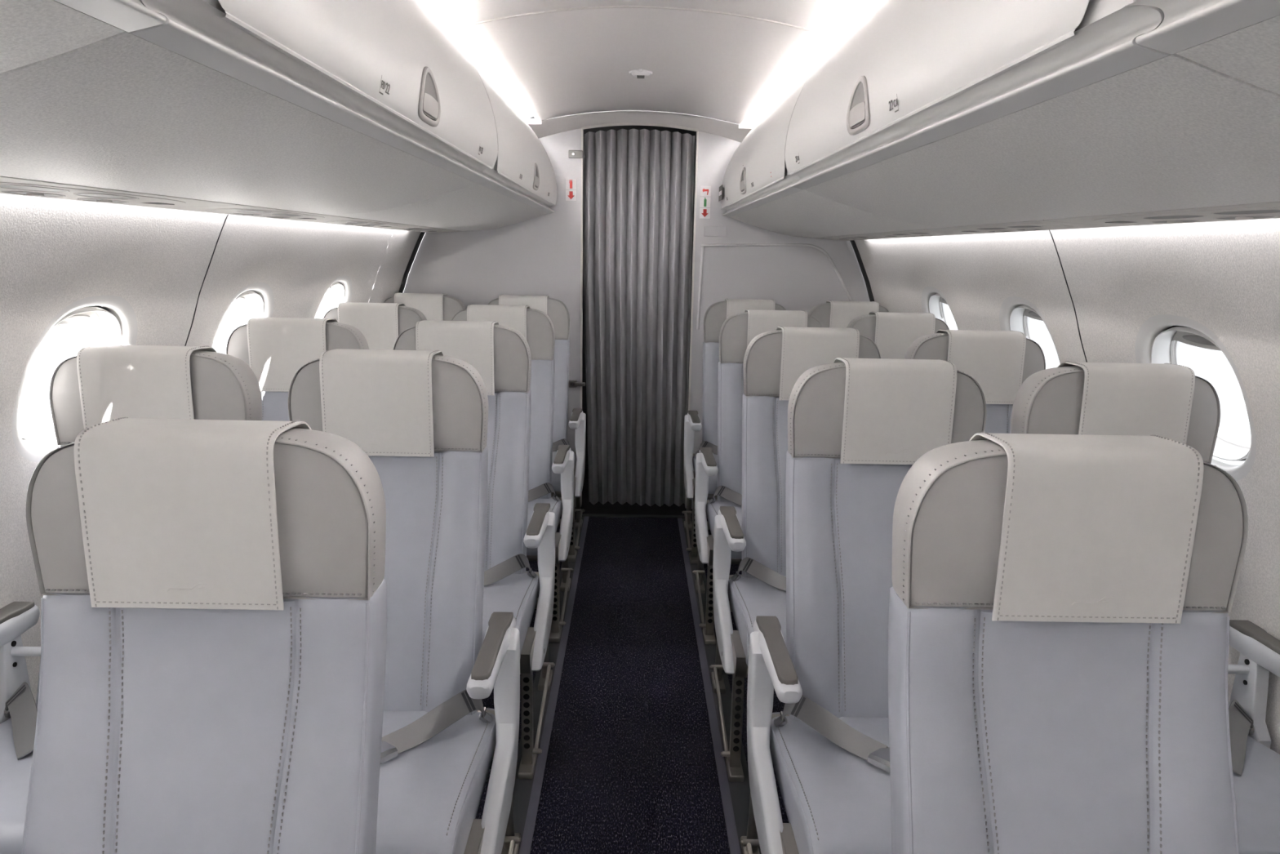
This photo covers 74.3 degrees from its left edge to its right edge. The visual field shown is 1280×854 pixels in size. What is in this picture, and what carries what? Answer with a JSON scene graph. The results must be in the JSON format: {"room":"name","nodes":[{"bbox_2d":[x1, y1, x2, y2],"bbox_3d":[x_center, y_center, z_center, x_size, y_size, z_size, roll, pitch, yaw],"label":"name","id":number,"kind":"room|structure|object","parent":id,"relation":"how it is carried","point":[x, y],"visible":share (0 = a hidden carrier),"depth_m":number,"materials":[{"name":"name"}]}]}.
{"room":"aircraft cabin","nodes":[
{"label":"aircraft cabin","id":0,"kind":"room"},
{"bbox_2d":[0,193,421,702],"bbox_3d":[-1.032,0.079,0.974,0.667,2.180,6.925,1,12,-1],"label":"wall","id":1,"kind":"structure","parent":0,"point":[168,277],"depth_m":1.97,"materials":[{"name":"plastic"}]},
{"bbox_2d":[17,305,121,440],"bbox_3d":[-1.328,-0.136,1.915,0.191,0.326,0.342,1,12,-1],"label":"window","id":2,"kind":"structure","parent":1,"relation":"in","point":[102,326],"depth_m":1.98,"materials":[{"name":"white glass"}]},
{"bbox_2d":[51,311,102,345],"bbox_3d":[-1.301,-0.215,1.899,0.051,0.117,0.314,1,12,-1],"label":"shade","id":3,"kind":"object","parent":2,"relation":"attached to","point":[92,320],"depth_m":2.00,"materials":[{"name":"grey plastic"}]},
{"bbox_2d":[0,0,165,73],"bbox_3d":[-0.674,-0.203,-0.912,0.584,0.570,3.303,1,12,-1],"label":"bin","id":4,"kind":"object","parent":1,"relation":"attached to","point":[32,31],"visible":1,"depth_m":0.70,"materials":[{"name":"white plastic"}]},
{"bbox_2d":[0,182,186,204],"bbox_3d":[-0.989,-0.410,1.493,0.140,0.012,0.600,1,12,-1],"label":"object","id":5,"kind":"object","parent":1,"relation":"attached to","point":[17,188],"visible":1,"depth_m":1.47,"materials":[{"name":"white plastic"}]},
{"bbox_2d":[1,191,65,196],"bbox_3d":[-1.021,-0.393,1.425,0.044,0.005,0.140,1,12,1],"label":"air vent","id":6,"kind":"object","parent":5,"relation":"attached to","point":[35,193],"depth_m":1.42,"materials":[{"name":"white plastic"}]},
{"bbox_2d":[0,183,69,192],"bbox_3d":[-0.958,-0.375,1.326,0.052,0.004,0.170,1,12,-1],"label":"light","id":7,"kind":"object","parent":5,"relation":"on","point":[24,187],"depth_m":1.33,"materials":[{"name":"white plastic"}]},
{"bbox_2d":[77,198,128,203],"bbox_3d":[-1.022,-0.431,1.611,0.044,0.005,0.140,1,12,-2],"label":"air vent","id":8,"kind":"object","parent":5,"relation":"attached to","point":[100,200],"depth_m":1.60,"materials":[{"name":"white plastic"}]},
{"bbox_2d":[73,192,138,199],"bbox_3d":[-0.959,-0.416,1.522,0.052,0.004,0.170,1,12,-1],"label":"light","id":9,"kind":"object","parent":5,"relation":"on","point":[112,196],"depth_m":1.52,"materials":[{"name":"white plastic"}]},
{"bbox_2d":[141,202,174,204],"bbox_3d":[-0.996,-0.458,1.732,0.050,0.001,0.058,1,12,-1],"label":"speaker grille","id":10,"kind":"object","parent":5,"relation":"attached to","point":[142,203],"depth_m":1.73,"materials":[{"name":"grey plastic"}]},
{"bbox_2d":[0,175,458,232],"bbox_3d":[-0.982,-0.304,0.927,0.176,0.032,6.949,1,12,-1],"label":"trim","id":11,"kind":"structure","parent":1,"relation":"attached to","point":[195,205],"depth_m":1.86,"materials":[{"name":"white plastic"}]},
{"bbox_2d":[222,289,263,353],"bbox_3d":[-1.333,-0.299,2.699,0.191,0.326,0.342,1,12,-1],"label":"window","id":12,"kind":"structure","parent":1,"relation":"in","point":[251,304],"depth_m":2.82,"materials":[{"name":"white glass"}]},
{"bbox_2d":[230,294,249,321],"bbox_3d":[-1.305,-0.378,2.682,0.051,0.117,0.314,1,12,-1],"label":"shade","id":13,"kind":"object","parent":12,"relation":"attached to","point":[243,301],"depth_m":2.82,"materials":[{"name":"grey plastic"}]},
{"bbox_2d":[204,208,324,219],"bbox_3d":[-0.993,-0.573,2.276,0.140,0.012,0.600,1,12,-1],"label":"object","id":14,"kind":"object","parent":1,"relation":"attached to","point":[248,212],"visible":0.98,"depth_m":2.20,"materials":[{"name":"white plastic"}]},
{"bbox_2d":[232,213,262,215],"bbox_3d":[-1.025,-0.555,2.208,0.044,0.005,0.140,1,12,-2],"label":"air vent","id":15,"kind":"object","parent":14,"relation":"attached to","point":[238,214],"depth_m":2.20,"materials":[{"name":"white plastic"}]},
{"bbox_2d":[235,209,272,213],"bbox_3d":[-0.963,-0.538,2.110,0.052,0.004,0.170,1,12,-1],"label":"light","id":16,"kind":"object","parent":14,"relation":"on","point":[251,211],"depth_m":2.11,"materials":[{"name":"white plastic"}]},
{"bbox_2d":[264,216,290,218],"bbox_3d":[-1.026,-0.594,2.394,0.044,0.005,0.140,1,12,-2],"label":"air vent","id":17,"kind":"object","parent":14,"relation":"attached to","point":[277,217],"depth_m":2.39,"materials":[{"name":"white plastic"}]},
{"bbox_2d":[270,213,302,216],"bbox_3d":[-0.964,-0.579,2.305,0.052,0.004,0.170,1,12,-1],"label":"light","id":18,"kind":"object","parent":14,"relation":"on","point":[276,215],"depth_m":2.31,"materials":[{"name":"white plastic"}]},
{"bbox_2d":[317,281,344,318],"bbox_3d":[-1.337,-0.462,3.482,0.191,0.326,0.342,1,12,-1],"label":"window","id":19,"kind":"structure","parent":1,"relation":"in","point":[334,295],"depth_m":3.61,"materials":[{"name":"white glass"}]},
{"bbox_2d":[325,285,333,306],"bbox_3d":[-1.309,-0.541,3.466,0.051,0.117,0.314,1,12,-1],"label":"shade","id":20,"kind":"object","parent":19,"relation":"attached to","point":[330,292],"depth_m":3.61,"materials":[{"name":"grey plastic"}]},
{"bbox_2d":[325,220,398,226],"bbox_3d":[-0.998,-0.736,3.059,0.140,0.012,0.600,1,12,-1],"label":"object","id":21,"kind":"object","parent":1,"relation":"attached to","point":[367,224],"visible":0.98,"depth_m":2.99,"materials":[{"name":"white plastic"}]},
{"bbox_2d":[340,223,358,225],"bbox_3d":[-1.029,-0.718,2.991,0.044,0.005,0.140,1,12,-2],"label":"air vent","id":22,"kind":"object","parent":21,"relation":"attached to","point":[340,224],"depth_m":2.99,"materials":[{"name":"white plastic"}]},
{"bbox_2d":[346,221,368,223],"bbox_3d":[-0.967,-0.701,2.893,0.052,0.004,0.170,1,12,-1],"label":"light","id":23,"kind":"object","parent":21,"relation":"on","point":[350,222],"depth_m":2.89,"materials":[{"name":"white plastic"}]},
{"bbox_2d":[364,223,385,225],"bbox_3d":[-0.968,-0.741,3.089,0.052,0.004,0.170,1,12,-1],"label":"light","id":24,"kind":"object","parent":21,"relation":"on","point":[365,224],"depth_m":3.10,"materials":[{"name":"white plastic"}]},
{"bbox_2d":[391,226,441,231],"bbox_3d":[-1.002,-0.892,3.813,0.140,0.012,0.600,1,12,-1],"label":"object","id":25,"kind":"object","parent":1,"relation":"attached to","point":[408,228],"visible":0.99,"depth_m":3.73,"materials":[{"name":"white plastic"}]},
{"bbox_2d":[407,227,422,229],"bbox_3d":[-0.971,-0.857,3.647,0.052,0.004,0.170,1,12,-1],"label":"light","id":26,"kind":"object","parent":25,"relation":"on","point":[407,228],"depth_m":3.66,"materials":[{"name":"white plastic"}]},
{"bbox_2d":[377,110,870,508],"bbox_3d":[-0.019,-0.648,4.718,3.000,2.300,0.616,1,12,-1],"label":"wall","id":27,"kind":"structure","parent":0,"point":[542,255],"depth_m":4.37,"materials":[{"name":"white plastic"}]},
{"bbox_2d":[398,231,425,293],"bbox_3d":[-1.076,-0.586,4.394,0.655,2.030,0.044,1,12,-1],"label":"trim","id":28,"kind":"structure","parent":27,"relation":"attached to","point":[422,233],"depth_m":4.33,"materials":[{"name":"black"}]},
{"bbox_2d":[565,178,576,200],"bbox_3d":[-0.350,-1.205,4.291,0.054,0.107,0.003,1,12,-1],"label":"wall sign","id":29,"kind":"object","parent":27,"relation":"attached to","point":[571,184],"visible":1,"depth_m":4.29,"materials":[{"name":"white"}]},
{"bbox_2d":[568,150,582,158],"bbox_3d":[-0.324,-1.373,4.251,0.072,0.038,0.014,1,12,-1],"label":"clip","id":30,"kind":"object","parent":27,"relation":"attached to","point":[571,153],"visible":1,"depth_m":4.25,"materials":[{"name":"grey"}]},
{"bbox_2d":[568,380,585,387],"bbox_3d":[-0.336,-0.228,4.485,0.091,0.038,0.022,1,12,-1],"label":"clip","id":31,"kind":"object","parent":27,"relation":"attached to","point":[572,384],"visible":0.84,"depth_m":4.48,"materials":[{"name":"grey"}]},
{"bbox_2d":[574,513,692,518],"bbox_3d":[-0.036,0.475,4.471,0.660,0.011,0.038,1,12,-1],"label":"trim","id":32,"kind":"structure","parent":27,"relation":"attached to","point":[595,515],"depth_m":4.46,"materials":[{"name":"grey metal"}]},
{"bbox_2d":[581,122,698,131],"bbox_3d":[0.001,-1.505,4.222,0.584,0.042,0.040,1,12,-1],"label":"trim","id":33,"kind":"structure","parent":27,"relation":"attached to","point":[620,123],"depth_m":4.22,"materials":[{"name":"white"}]},
{"bbox_2d":[583,128,694,506],"bbox_3d":[-0.017,-0.538,4.477,0.570,1.978,0.075,1,12,-1],"label":"curtain","id":34,"kind":"object","parent":33,"relation":"hanging from","point":[638,185],"visible":1,"depth_m":4.45,"materials":[{"name":"grey fabric"}]},
{"bbox_2d":[699,185,711,218],"bbox_3d":[0.333,-1.147,4.307,0.054,0.162,0.003,1,12,-1],"label":"wall sign","id":35,"kind":"object","parent":27,"relation":"attached to","point":[705,191],"visible":1,"depth_m":4.31,"materials":[{"name":"white plastic"}]},
{"bbox_2d":[718,184,722,201],"bbox_3d":[0.398,-1.156,4.174,0.002,0.070,0.160,1,12,-1],"label":"notice","id":36,"kind":"object","parent":27,"relation":"attached to","point":[720,197],"visible":1,"depth_m":4.17,"materials":[{"name":"white plastic"}]},
{"bbox_2d":[849,240,874,301],"bbox_3d":[1.041,-0.550,4.413,0.655,2.030,0.044,1,12,-1],"label":"trim","id":37,"kind":"structure","parent":27,"relation":"attached to","point":[852,242],"depth_m":4.35,"materials":[{"name":"black plastic"}]},
{"bbox_2d":[475,479,788,853],"bbox_3d":[-0.020,1.106,1.506,3.000,0.030,7.700,1,12,-1],"label":"floor","id":38,"kind":"structure","parent":0,"point":[631,766],"depth_m":2.57,"materials":[{"name":"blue carpet"}]},
{"bbox_2d":[0,343,262,853],"bbox_3d":[-1.071,0.448,1.671,0.568,1.154,0.757,1,12,-1],"label":"chair","id":39,"kind":"object","parent":38,"relation":"on","point":[103,383],"visible":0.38,"depth_m":1.80,"materials":[{"name":"white"}]},
{"bbox_2d":[0,708,37,853],"bbox_3d":[-1.067,0.654,1.587,0.490,0.124,0.508,1,12,-1],"label":"cushion","id":40,"kind":"object","parent":39,"relation":"on","point":[17,726],"depth_m":1.51,"materials":[{"name":"grey leather"}]},
{"bbox_2d":[226,316,368,421],"bbox_3d":[-1.075,0.285,2.455,0.568,1.154,0.757,1,12,-1],"label":"chair","id":41,"kind":"object","parent":38,"relation":"on","point":[274,348],"visible":0.24,"depth_m":2.59,"materials":[{"name":"white leather"}]},
{"bbox_2d":[323,302,426,350],"bbox_3d":[-1.080,0.122,3.238,0.568,1.154,0.757,1,12,-1],"label":"chair","id":42,"kind":"object","parent":38,"relation":"on","point":[381,324],"visible":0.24,"depth_m":3.37,"materials":[{"name":"white leather"}]},
{"bbox_2d":[384,292,466,320],"bbox_3d":[-1.084,-0.041,4.021,0.568,1.154,0.757,1,12,-1],"label":"chair","id":43,"kind":"object","parent":38,"relation":"on","point":[439,307],"visible":0.16,"depth_m":4.15,"materials":[{"name":"white leather"}]},
{"bbox_2d":[512,515,584,853],"bbox_3d":[-0.306,1.159,1.143,0.060,0.003,6.770,1,12,-1],"label":"trim","id":44,"kind":"structure","parent":38,"relation":"on","point":[522,787],"depth_m":2.48,"materials":[{"name":"grey"}]},
{"bbox_2d":[21,417,386,853],"bbox_3d":[-0.515,0.620,0.893,0.537,1.154,0.757,1,12,-1],"label":"chair","id":45,"kind":"object","parent":44,"relation":"on","point":[214,601],"visible":1,"depth_m":1.05,"materials":[{"name":"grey leather"}]},
{"bbox_2d":[288,347,520,853],"bbox_3d":[-0.519,0.457,1.676,0.537,1.154,0.757,1,12,-1],"label":"chair","id":46,"kind":"object","parent":44,"relation":"on","point":[420,417],"visible":0.7,"depth_m":1.81,"materials":[{"name":"white"}]},
{"bbox_2d":[375,707,496,853],"bbox_3d":[-0.546,0.663,1.592,0.488,0.124,0.508,1,12,-1],"label":"cushion","id":47,"kind":"object","parent":46,"relation":"on","point":[435,762],"depth_m":1.53,"materials":[{"name":"grey leather"}]},
{"bbox_2d":[393,320,555,778],"bbox_3d":[-0.523,0.294,2.460,0.537,1.154,0.757,1,12,-1],"label":"chair","id":48,"kind":"object","parent":44,"relation":"on","point":[501,355],"visible":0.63,"depth_m":2.58,"materials":[{"name":"white"}]},
{"bbox_2d":[481,571,539,657],"bbox_3d":[-0.550,0.500,2.375,0.488,0.124,0.508,1,12,-1],"label":"cushion","id":49,"kind":"object","parent":48,"relation":"on","point":[517,593],"depth_m":2.33,"materials":[{"name":"grey leather"}]},
{"bbox_2d":[451,304,573,642],"bbox_3d":[-0.527,0.132,3.243,0.537,1.154,0.757,1,12,-1],"label":"chair","id":50,"kind":"object","parent":44,"relation":"on","point":[536,326],"visible":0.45,"depth_m":3.37,"materials":[{"name":"white"}]},
{"bbox_2d":[526,497,562,555],"bbox_3d":[-0.554,0.337,3.158,0.488,0.124,0.508,1,12,-1],"label":"cushion","id":51,"kind":"object","parent":50,"relation":"on","point":[556,503],"depth_m":3.18,"materials":[{"name":"grey leather"}]},
{"bbox_2d":[488,294,586,561],"bbox_3d":[-0.531,-0.031,4.026,0.537,1.154,0.757,1,12,-1],"label":"chair","id":52,"kind":"object","parent":44,"relation":"on","point":[557,310],"visible":0.35,"depth_m":4.15,"materials":[{"name":"white"}]},
{"bbox_2d":[551,451,576,491],"bbox_3d":[-0.558,0.175,3.942,0.488,0.124,0.508,1,12,-1],"label":"cushion","id":53,"kind":"object","parent":52,"relation":"on","point":[556,477],"depth_m":3.70,"materials":[{"name":"grey plastic"}]},
{"bbox_2d":[519,515,588,853],"bbox_3d":[-0.263,1.160,1.143,0.024,0.004,6.770,1,12,-1],"label":"trim","id":54,"kind":"structure","parent":38,"relation":"on","point":[526,841],"depth_m":2.53,"materials":[{"name":"grey metal"}]},
{"bbox_2d":[677,517,740,853],"bbox_3d":[0.228,1.168,1.148,0.024,0.004,6.770,1,12,-1],"label":"trim","id":55,"kind":"structure","parent":38,"relation":"on","point":[734,846],"depth_m":2.55,"materials":[{"name":"grey"}]},
{"bbox_2d":[682,518,761,853],"bbox_3d":[0.270,1.169,1.148,0.060,0.003,6.770,1,12,-1],"label":"trim","id":56,"kind":"structure","parent":38,"relation":"on","point":[740,792],"depth_m":2.48,"materials":[{"name":"grey"}]},
{"bbox_2d":[681,298,786,563],"bbox_3d":[0.485,-0.014,4.035,0.537,1.154,0.757,1,12,-1],"label":"chair","id":57,"kind":"object","parent":56,"relation":"on","point":[717,313],"visible":0.32,"depth_m":4.16,"materials":[{"name":"white leather"}]},
{"bbox_2d":[692,454,717,493],"bbox_3d":[0.506,0.193,3.951,0.488,0.124,0.508,1,12,-1],"label":"cushion","id":58,"kind":"object","parent":57,"relation":"on","point":[713,480],"depth_m":3.71,"materials":[{"name":"grey leather"}]},
{"bbox_2d":[693,309,822,644],"bbox_3d":[0.489,0.149,3.252,0.537,1.154,0.757,1,12,-1],"label":"chair","id":59,"kind":"object","parent":56,"relation":"on","point":[737,331],"visible":0.44,"depth_m":3.38,"materials":[{"name":"white"}]},
{"bbox_2d":[706,501,742,558],"bbox_3d":[0.511,0.356,3.168,0.488,0.124,0.508,1,12,-1],"label":"cushion","id":60,"kind":"object","parent":59,"relation":"on","point":[713,508],"depth_m":3.16,"materials":[{"name":"grey leather"}]},
{"bbox_2d":[709,325,880,782],"bbox_3d":[0.493,0.312,2.469,0.537,1.154,0.757,1,12,-1],"label":"chair","id":61,"kind":"object","parent":56,"relation":"on","point":[774,361],"visible":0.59,"depth_m":2.59,"materials":[{"name":"white leather"}]},
{"bbox_2d":[727,574,786,666],"bbox_3d":[0.515,0.518,2.385,0.488,0.124,0.508,1,12,-1],"label":"cushion","id":62,"kind":"object","parent":61,"relation":"on","point":[750,596],"depth_m":2.34,"materials":[{"name":"grey leather"}]},
{"bbox_2d":[740,356,986,853],"bbox_3d":[0.497,0.474,1.685,0.537,1.154,0.757,1,12,-1],"label":"chair","id":63,"kind":"object","parent":56,"relation":"on","point":[856,427],"visible":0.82,"depth_m":1.82,"materials":[{"name":"white"}]},
{"bbox_2d":[769,711,891,853],"bbox_3d":[0.519,0.681,1.601,0.488,0.124,0.508,1,12,-1],"label":"cushion","id":64,"kind":"object","parent":63,"relation":"on","point":[832,769],"depth_m":1.55,"materials":[{"name":"grey leather"}]},
{"bbox_2d":[888,431,1248,853],"bbox_3d":[0.502,0.637,0.902,0.537,1.154,0.757,1,12,-1],"label":"chair","id":65,"kind":"object","parent":56,"relation":"on","point":[1060,605],"visible":1,"depth_m":1.06,"materials":[{"name":"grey leather"}]},
{"bbox_2d":[807,300,888,328],"bbox_3d":[1.037,-0.004,4.040,0.568,1.154,0.757,1,12,-1],"label":"chair","id":66,"kind":"object","parent":38,"relation":"on","point":[830,313],"visible":0.17,"depth_m":4.17,"materials":[{"name":"white leather"}]},
{"bbox_2d":[846,311,949,359],"bbox_3d":[1.042,0.158,3.257,0.568,1.154,0.757,1,12,-1],"label":"chair","id":67,"kind":"object","parent":38,"relation":"on","point":[892,333],"visible":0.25,"depth_m":3.38,"materials":[{"name":"white"}]},
{"bbox_2d":[904,328,1045,433],"bbox_3d":[1.046,0.321,2.474,0.568,1.154,0.757,1,12,-1],"label":"chair","id":68,"kind":"object","parent":38,"relation":"on","point":[1000,362],"visible":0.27,"depth_m":2.61,"materials":[{"name":"white leather"}]},
{"bbox_2d":[1010,360,1279,853],"bbox_3d":[1.050,0.484,1.690,0.568,1.154,0.757,1,12,-1],"label":"chair","id":69,"kind":"object","parent":38,"relation":"on","point":[1165,400],"visible":0.36,"depth_m":1.81,"materials":[{"name":"white leather"}]},
{"bbox_2d":[1232,735,1279,853],"bbox_3d":[1.040,0.690,1.606,0.490,0.124,0.508,1,12,-1],"label":"cushion","id":70,"kind":"object","parent":69,"relation":"on","point":[1255,766],"depth_m":1.50,"materials":[{"name":"grey leather"}]},
{"bbox_2d":[423,0,874,142],"bbox_3d":[0.018,-0.764,0.786,1.600,0.310,7.050,1,12,-1],"label":"ceiling","id":71,"kind":"structure","parent":0,"point":[731,61],"depth_m":2.80,"materials":[{"name":"white plastic"}]},
{"bbox_2d":[0,0,497,214],"bbox_3d":[-0.685,-0.712,1.536,0.589,0.570,1.692,1,12,-1],"label":"bin","id":72,"kind":"object","parent":71,"relation":"attached to","point":[324,107],"visible":1,"depth_m":1.16,"materials":[{"name":"white plastic"}]},
{"bbox_2d":[329,42,556,231],"bbox_3d":[-0.694,-1.083,3.321,0.589,0.570,1.948,1,12,-1],"label":"bin","id":73,"kind":"object","parent":71,"relation":"attached to","point":[522,186],"visible":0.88,"depth_m":2.94,"materials":[{"name":"white plastic"}]},
{"bbox_2d":[629,68,652,78],"bbox_3d":[0.003,-1.318,3.158,0.087,0.022,0.088,12,16,43],"label":"smoke detector","id":74,"kind":"object","parent":71,"relation":"attached to","point":[639,73],"visible":1,"depth_m":3.13,"materials":[{"name":"white plastic"}]},
{"bbox_2d":[854,217,1279,754],"bbox_3d":[1.035,0.115,0.992,0.667,2.180,6.925,1,12,-1],"label":"wall","id":75,"kind":"structure","parent":0,"point":[1103,294],"depth_m":1.92,"materials":[{"name":"plastic"}]},
{"bbox_2d":[720,49,948,237],"bbox_3d":[0.696,-1.059,3.333,0.589,0.570,1.948,1,12,-1],"label":"bin","id":76,"kind":"object","parent":75,"relation":"attached to","point":[757,191],"visible":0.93,"depth_m":2.95,"materials":[{"name":"white plastic"}]},
{"bbox_2d":[833,235,884,239],"bbox_3d":[0.988,-0.858,3.831,0.140,0.012,0.600,1,12,-1],"label":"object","id":77,"kind":"object","parent":75,"relation":"attached to","point":[852,237],"visible":1,"depth_m":3.76,"materials":[{"name":"white plastic"}]},
{"bbox_2d":[878,231,951,236],"bbox_3d":[0.992,-0.702,3.077,0.140,0.012,0.600,1,12,-1],"label":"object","id":78,"kind":"object","parent":75,"relation":"attached to","point":[904,233],"visible":1,"depth_m":3.00,"materials":[{"name":"white plastic"}]},
{"bbox_2d":[891,233,911,235],"bbox_3d":[0.962,-0.708,3.106,0.052,0.004,0.170,1,12,-1],"label":"light","id":79,"kind":"object","parent":78,"relation":"on","point":[891,233],"depth_m":3.09,"materials":[{"name":"white plastic"}]},
{"bbox_2d":[908,232,930,234],"bbox_3d":[0.963,-0.667,2.910,0.052,0.004,0.170,1,12,-1],"label":"light","id":80,"kind":"object","parent":78,"relation":"on","point":[908,233],"depth_m":2.92,"materials":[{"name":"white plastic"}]},
{"bbox_2d":[918,234,936,235],"bbox_3d":[1.024,-0.683,3.009,0.044,0.005,0.140,1,12,1],"label":"air vent","id":81,"kind":"object","parent":78,"relation":"attached to","point":[918,234],"depth_m":3.00,"materials":[{"name":"white plastic"}]},
{"bbox_2d":[928,292,954,329],"bbox_3d":[1.314,-0.416,3.506,0.191,0.326,0.342,1,12,-1],"label":"window","id":82,"kind":"structure","parent":75,"relation":"in","point":[938,306],"depth_m":3.64,"materials":[{"name":"white plastic"}]},
{"bbox_2d":[939,297,947,318],"bbox_3d":[1.290,-0.496,3.489,0.051,0.117,0.314,1,12,-1],"label":"shade","id":83,"kind":"object","parent":82,"relation":"attached to","point":[943,304],"depth_m":3.63,"materials":[{"name":"grey plastic"}]},
{"bbox_2d":[953,223,1073,232],"bbox_3d":[0.996,-0.539,2.294,0.140,0.012,0.600,1,12,-1],"label":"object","id":84,"kind":"object","parent":75,"relation":"attached to","point":[1033,227],"visible":0.98,"depth_m":2.23,"materials":[{"name":"white plastic"}]},
{"bbox_2d":[975,227,1008,230],"bbox_3d":[0.966,-0.545,2.323,0.052,0.004,0.170,1,12,-1],"label":"light","id":85,"kind":"object","parent":84,"relation":"on","point":[980,228],"depth_m":2.34,"materials":[{"name":"white plastic"}]},
{"bbox_2d":[986,230,1013,232],"bbox_3d":[1.028,-0.559,2.412,0.044,0.005,0.140,1,12,1],"label":"air vent","id":86,"kind":"object","parent":84,"relation":"attached to","point":[994,231],"depth_m":2.40,"materials":[{"name":"white plastic"}]},
{"bbox_2d":[1005,225,1043,227],"bbox_3d":[0.967,-0.505,2.127,0.052,0.004,0.170,1,12,-1],"label":"light","id":87,"kind":"object","parent":84,"relation":"on","point":[1006,226],"depth_m":2.12,"materials":[{"name":"white plastic"}]},
{"bbox_2d":[1015,228,1045,231],"bbox_3d":[1.029,-0.520,2.226,0.044,0.005,0.140,1,12,-2],"label":"air vent","id":88,"kind":"object","parent":84,"relation":"attached to","point":[1023,229],"depth_m":2.22,"materials":[{"name":"white plastic"}]},
{"bbox_2d":[1009,304,1049,368],"bbox_3d":[1.318,-0.254,2.722,0.191,0.326,0.342,1,12,-1],"label":"window","id":89,"kind":"structure","parent":75,"relation":"in","point":[1022,317],"depth_m":2.84,"materials":[{"name":"white plastic"}]},
{"bbox_2d":[1022,308,1043,336],"bbox_3d":[1.294,-0.334,2.705,0.051,0.117,0.314,1,12,-1],"label":"shade","id":90,"kind":"object","parent":89,"relation":"attached to","point":[1028,316],"depth_m":2.84,"materials":[{"name":"grey plastic"}]},
{"bbox_2d":[784,0,1279,226],"bbox_3d":[0.706,-0.688,1.549,0.589,0.570,1.692,1,12,-1],"label":"bin","id":91,"kind":"object","parent":75,"relation":"attached to","point":[940,113],"visible":1,"depth_m":1.17,"materials":[{"name":"white plastic"}]},
{"bbox_2d":[813,200,1279,240],"bbox_3d":[1.000,-0.271,0.945,0.176,0.032,6.949,1,12,-1],"label":"trim","id":92,"kind":"structure","parent":75,"relation":"attached to","point":[1082,222],"depth_m":1.88,"materials":[{"name":"white plastic"}]},
{"bbox_2d":[1093,207,1279,223],"bbox_3d":[1.000,-0.376,1.510,0.140,0.012,0.600,1,12,-1],"label":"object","id":93,"kind":"object","parent":75,"relation":"attached to","point":[1240,214],"visible":0.99,"depth_m":1.49,"materials":[{"name":"white plastic"}]},
{"bbox_2d":[1105,221,1135,222],"bbox_3d":[1.004,-0.424,1.749,0.050,0.001,0.058,1,12,-1],"label":"speaker grille","id":94,"kind":"object","parent":93,"relation":"attached to","point":[1105,221],"depth_m":1.74,"materials":[{"name":"grey plastic"}]},
{"bbox_2d":[1141,214,1206,219],"bbox_3d":[0.970,-0.383,1.540,0.052,0.004,0.170,1,12,-1],"label":"light","id":95,"kind":"object","parent":93,"relation":"on","point":[1143,216],"depth_m":1.54,"materials":[{"name":"white plastic"}]},
{"bbox_2d":[1150,219,1201,223],"bbox_3d":[1.032,-0.396,1.629,0.044,0.005,0.140,1,12,-2],"label":"air vent","id":96,"kind":"object","parent":93,"relation":"attached to","point":[1158,221],"depth_m":1.62,"materials":[{"name":"white plastic"}]},
{"bbox_2d":[1210,208,1279,215],"bbox_3d":[0.971,-0.342,1.344,0.052,0.004,0.170,1,12,-1],"label":"light","id":97,"kind":"object","parent":93,"relation":"on","point":[1225,211],"depth_m":1.35,"materials":[{"name":"white plastic"}]},
{"bbox_2d":[1213,215,1277,219],"bbox_3d":[1.033,-0.357,1.443,0.044,0.005,0.140,1,12,-2],"label":"air vent","id":98,"kind":"object","parent":93,"relation":"attached to","point":[1220,217],"depth_m":1.43,"materials":[{"name":"white plastic"}]},
{"bbox_2d":[1151,324,1250,461],"bbox_3d":[1.323,-0.091,1.939,0.191,0.326,0.342,1,12,-1],"label":"window","id":99,"kind":"structure","parent":75,"relation":"in","point":[1169,346],"depth_m":2.00,"materials":[{"name":"white plastic"}]},
{"bbox_2d":[1170,330,1221,364],"bbox_3d":[1.298,-0.171,1.922,0.051,0.117,0.314,1,12,-1],"label":"shade","id":100,"kind":"object","parent":99,"relation":"attached to","point":[1179,340],"depth_m":2.01,"materials":[{"name":"grey plastic"}]},
{"bbox_2d":[1125,0,1279,94],"bbox_3d":[0.722,-0.179,-0.900,0.584,0.570,3.303,1,12,-1],"label":"bin","id":101,"kind":"object","parent":75,"relation":"attached to","point":[1238,39],"visible":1,"depth_m":0.70,"materials":[{"name":"white plastic"}]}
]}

